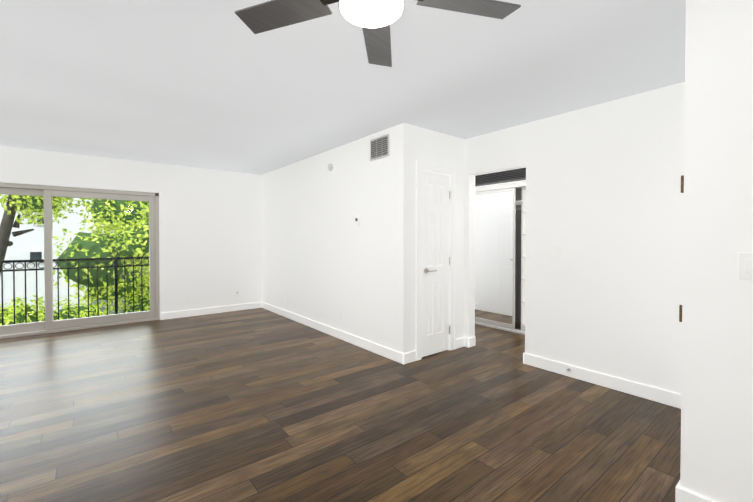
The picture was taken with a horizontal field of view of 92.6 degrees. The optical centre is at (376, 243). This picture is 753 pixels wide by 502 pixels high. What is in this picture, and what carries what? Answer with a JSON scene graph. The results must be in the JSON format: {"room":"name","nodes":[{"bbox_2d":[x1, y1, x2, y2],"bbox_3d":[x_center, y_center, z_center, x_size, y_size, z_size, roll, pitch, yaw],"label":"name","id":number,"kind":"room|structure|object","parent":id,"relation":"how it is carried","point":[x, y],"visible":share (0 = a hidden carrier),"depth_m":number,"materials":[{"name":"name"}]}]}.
{"room":"empty living room","nodes":[
{"label":"empty living room","id":0,"kind":"room"},
{"bbox_2d":[0,146,261,312],"bbox_3d":[-3.766,-0.018,5.421,4.340,2.440,0.180,-1,1,-39],"label":"wall","id":1,"kind":"structure","parent":0,"point":[210,238],"depth_m":5.88,"materials":[{"name":"white paint"}]},
{"bbox_2d":[0,182,159,338],"bbox_3d":[-4.450,0.217,4.878,2.590,1.985,0.132,-1,1,-39],"label":"sliding glass door","id":2,"kind":"structure","parent":1,"relation":"in","point":[49,324],"depth_m":5.02,"materials":[{"name":"beige metal"}]},
{"bbox_2d":[160,302,261,319],"bbox_3d":[-2.745,1.139,6.126,1.615,0.108,0.015,-1,1,-39],"label":"baseboard","id":3,"kind":"structure","parent":1,"relation":"attached to","point":[193,312],"depth_m":6.05,"materials":[{"name":"paint"}]},
{"bbox_2d":[262,126,395,350],"bbox_3d":[-0.907,-0.015,5.220,0.120,2.440,3.700,-1,1,-39],"label":"wall","id":4,"kind":"structure","parent":0,"point":[325,260],"depth_m":4.62,"materials":[{"name":"white paint"}]},
{"bbox_2d":[327,163,332,170],"bbox_3d":[-0.610,-0.998,4.713,0.030,0.104,0.104,-1,1,-39],"label":"smoke detector","id":5,"kind":"object","parent":4,"relation":"attached to","point":[330,167],"visible":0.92,"depth_m":4.69,"materials":[{"name":"white plastic"}]},
{"bbox_2d":[262,302,402,363],"bbox_3d":[-0.917,1.152,5.141,0.015,0.108,3.835,-1,1,-39],"label":"baseboard","id":6,"kind":"structure","parent":4,"relation":"attached to","point":[391,354],"depth_m":4.51,"materials":[{"name":"paint"}]},
{"bbox_2d":[355,217,359,226],"bbox_3d":[-0.228,-0.257,4.248,0.024,0.116,0.072,-1,1,-39],"label":"thermostat","id":7,"kind":"object","parent":4,"relation":"attached to","point":[357,221],"visible":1,"depth_m":4.23,"materials":[{"name":"white plastic"}]},
{"bbox_2d":[370,133,388,160],"bbox_3d":[0.030,-1.042,3.925,0.011,0.240,0.330,-1,1,-39],"label":"air vent","id":8,"kind":"object","parent":4,"relation":"in","point":[379,147],"visible":1,"depth_m":3.92,"materials":[{"name":"white metal"}]},
{"bbox_2d":[0,308,680,501],"bbox_3d":[-0.490,1.285,3.063,7.700,0.100,7.820,-1,1,-39],"label":"floor","id":9,"kind":"structure","parent":0,"point":[257,405],"depth_m":2.50,"materials":[{"name":"brown wood"}]},
{"bbox_2d":[516,187,525,330],"bbox_3d":[2.144,0.206,5.109,0.410,2.000,2.380,-1,1,-39],"label":"shelf unit","id":10,"kind":"object","parent":9,"relation":"on","point":[522,202],"visible":0.12,"depth_m":4.97,"materials":[{"name":"white wood"}]},
{"bbox_2d":[0,0,685,174],"bbox_3d":[-0.515,-1.255,3.059,7.700,0.100,7.900,-1,1,-39],"label":"ceiling","id":11,"kind":"structure","parent":0,"point":[214,84],"depth_m":2.54,"materials":[{"name":"white paint"}]},
{"bbox_2d":[235,0,520,66],"bbox_3d":[-0.014,-1.032,1.372,1.212,0.300,1.194,-1,1,-39],"label":"fan","id":12,"kind":"object","parent":11,"relation":"hanging from","point":[374,19],"visible":1,"depth_m":1.52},
{"bbox_2d":[396,123,464,353],"bbox_3d":[0.620,0.002,3.994,0.980,2.440,0.120,-1,1,-39],"label":"wall","id":13,"kind":"structure","parent":0,"point":[408,146],"depth_m":3.72,"materials":[{"name":"white paint"}]},
{"bbox_2d":[403,351,415,364],"bbox_3d":[0.338,1.172,3.700,0.182,0.108,0.015,-1,1,-39],"label":"baseboard","id":14,"kind":"structure","parent":13,"relation":"attached to","point":[408,357],"depth_m":3.69,"materials":[{"name":"paint"}]},
{"bbox_2d":[422,171,449,356],"bbox_3d":[0.663,0.223,3.943,0.446,1.976,0.092,-1,1,-39],"label":"closet door","id":15,"kind":"structure","parent":13,"relation":"in","point":[435,262],"depth_m":3.94,"materials":[{"name":"paint"}]},
{"bbox_2d":[416,161,455,360],"bbox_3d":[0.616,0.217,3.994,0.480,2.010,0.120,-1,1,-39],"label":"door frame","id":16,"kind":"structure","parent":13,"relation":"attached to","point":[449,232],"depth_m":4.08,"materials":[{"name":"paint"}]},
{"bbox_2d":[456,337,463,348],"bbox_3d":[0.970,1.165,4.203,0.162,0.108,0.015,-1,1,-39],"label":"baseboard","id":17,"kind":"structure","parent":13,"relation":"attached to","point":[459,342],"depth_m":4.20,"materials":[{"name":"paint"}]},
{"bbox_2d":[475,180,525,187],"bbox_3d":[1.904,-1.026,4.888,0.120,0.410,2.400,-1,1,-39],"label":"wall","id":18,"kind":"structure","parent":0,"point":[500,183],"depth_m":5.02,"materials":[{"name":"white paint"}]},
{"bbox_2d":[475,168,525,186],"bbox_3d":[1.740,-0.995,4.988,0.013,0.315,1.200,-1,1,-39],"label":"air vent","id":19,"kind":"object","parent":18,"relation":"in","point":[502,177],"visible":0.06,"depth_m":5.00,"materials":[{"name":"grey metal"}]},
{"bbox_2d":[475,181,525,334],"bbox_3d":[1.893,0.194,4.896,0.099,2.030,2.400,-1,1,-39],"label":"mirrored closet doors","id":20,"kind":"structure","parent":18,"relation":"in","point":[495,214],"depth_m":5.10,"materials":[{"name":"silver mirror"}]},
{"bbox_2d":[515,188,521,322],"bbox_3d":[2.373,-0.016,5.276,0.120,2.440,2.640,-1,1,-39],"label":"wall","id":21,"kind":"structure","parent":0,"point":[518,263],"depth_m":5.46,"materials":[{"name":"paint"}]},
{"bbox_2d":[464,82,684,393],"bbox_3d":[1.753,0.009,3.455,0.120,2.440,2.375,-1,1,-39],"label":"wall","id":22,"kind":"structure","parent":0,"point":[604,210],"depth_m":3.11,"materials":[{"name":"white paint"}]},
{"bbox_2d":[464,337,468,346],"bbox_3d":[1.058,1.165,4.235,0.015,0.108,0.075,-1,1,-39],"label":"baseboard","id":23,"kind":"structure","parent":22,"relation":"attached to","point":[465,342],"depth_m":4.23,"materials":[{"name":"paint"}]},
{"bbox_2d":[468,337,475,347],"bbox_3d":[1.124,1.164,4.249,0.135,0.108,0.015,-1,1,-39],"label":"baseboard return","id":24,"kind":"object","parent":22,"relation":"attached to","point":[471,341],"visible":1,"depth_m":4.24,"materials":[{"name":"paint"}]},
{"bbox_2d":[523,353,680,408],"bbox_3d":[1.970,1.180,3.091,0.015,0.108,1.510,-1,1,-39],"label":"baseboard","id":25,"kind":"structure","parent":22,"relation":"attached to","point":[666,397],"depth_m":3.07,"materials":[{"name":"paint"}]},
{"bbox_2d":[680,0,752,501],"bbox_3d":[1.927,0.041,1.152,0.120,2.440,1.445,-1,1,-39],"label":"wall","id":26,"kind":"structure","parent":0,"point":[716,464],"depth_m":1.59,"materials":[{"name":"white paint"}]},
{"bbox_2d":[675,480,679,501],"bbox_3d":[1.466,1.199,1.734,0.135,0.108,0.015,-1,1,-39],"label":"baseboard","id":27,"kind":"structure","parent":26,"relation":"attached to","point":[676,491],"depth_m":1.70,"materials":[{"name":"paint"}]},
{"bbox_2d":[679,305,681,321],"bbox_3d":[1.454,0.328,1.711,0.077,0.090,0.012,-1,1,-39],"label":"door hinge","id":28,"kind":"object","parent":26,"relation":"attached to","point":[680,313],"visible":0.46,"depth_m":1.69,"materials":[{"name":"gold metal"}]},
{"bbox_2d":[681,175,683,192],"bbox_3d":[1.454,-0.277,1.702,0.077,0.090,0.012,-1,1,-39],"label":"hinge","id":29,"kind":"object","parent":26,"relation":"attached to","point":[682,183],"visible":0.44,"depth_m":1.68,"materials":[{"name":"gold metal"}]},
{"bbox_2d":[676,486,713,501],"bbox_3d":[1.869,1.207,1.132,0.015,0.108,1.460,-1,1,-39],"label":"baseboard","id":30,"kind":"structure","parent":26,"relation":"attached to","point":[684,495],"depth_m":1.66,"materials":[{"name":"paint"}]},
{"bbox_2d":[738,252,752,279],"bbox_3d":[1.562,0.096,1.505,0.011,0.116,0.072,-1,1,-39],"label":"light switch","id":31,"kind":"object","parent":26,"relation":"attached to","point":[745,265],"visible":1,"depth_m":1.51,"materials":[{"name":"white plastic"}]},
{"label":"outside","id":32,"kind":"structure","parent":0,"visible":0},
{"bbox_2d":[91,298,129,314],"bbox_3d":[-21.016,7.565,26.255,80.000,0.300,52.860,-1,1,-39],"label":"ground","id":33,"kind":"structure","parent":32,"point":[102,308],"depth_m":40.51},
{"bbox_2d":[0,297,44,325],"bbox_3d":[-7.344,4.380,7.322,2.506,6.620,2.275,-1,1,-39],"label":"bush","id":34,"kind":"object","parent":33,"relation":"on","point":[18,310],"depth_m":7.33,"materials":[{"name":"green plant"}]},
{"bbox_2d":[0,194,85,274],"bbox_3d":[-8.177,2.610,7.590,3.675,10.207,2.509,-1,1,-39],"label":"tree","id":35,"kind":"object","parent":33,"relation":"on","point":[13,207],"depth_m":7.71,"materials":[{"name":"green plant"}]},
{"bbox_2d":[0,194,90,310],"bbox_3d":[-19.291,-0.152,12.969,14.270,15.500,9.620,-1,1,-39],"label":"neighboring building","id":36,"kind":"structure","parent":33,"relation":"on","point":[36,252],"depth_m":12.75,"materials":[{"name":"white paint"}]},
{"bbox_2d":[9,295,120,320],"bbox_3d":[-8.479,4.435,9.391,3.169,6.448,4.044,-1,1,-39],"label":"bush","id":37,"kind":"object","parent":33,"relation":"on","point":[73,310],"depth_m":10.10,"materials":[{"name":"green plant"}]},
{"bbox_2d":[53,198,149,313],"bbox_3d":[-5.813,2.543,9.373,3.985,10.218,3.905,-1,1,-39],"label":"tree","id":38,"kind":"object","parent":33,"relation":"on","point":[139,222],"depth_m":7.96,"materials":[{"name":"green plant"}]},
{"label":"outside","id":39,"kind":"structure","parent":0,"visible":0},
{"bbox_3d":[-4.640,1.406,5.141,4.200,0.200,0.440,-1,1,-39],"label":"floor","id":40,"kind":"structure","parent":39,"visible":0},
{"bbox_2d":[0,256,149,324],"bbox_3d":[-4.741,0.767,5.244,4.020,1.075,0.044,-1,1,-39],"label":"balcony railing","id":41,"kind":"object","parent":40,"relation":"on","point":[116,265],"depth_m":5.43,"materials":[{"name":"black metal"}]}
]}

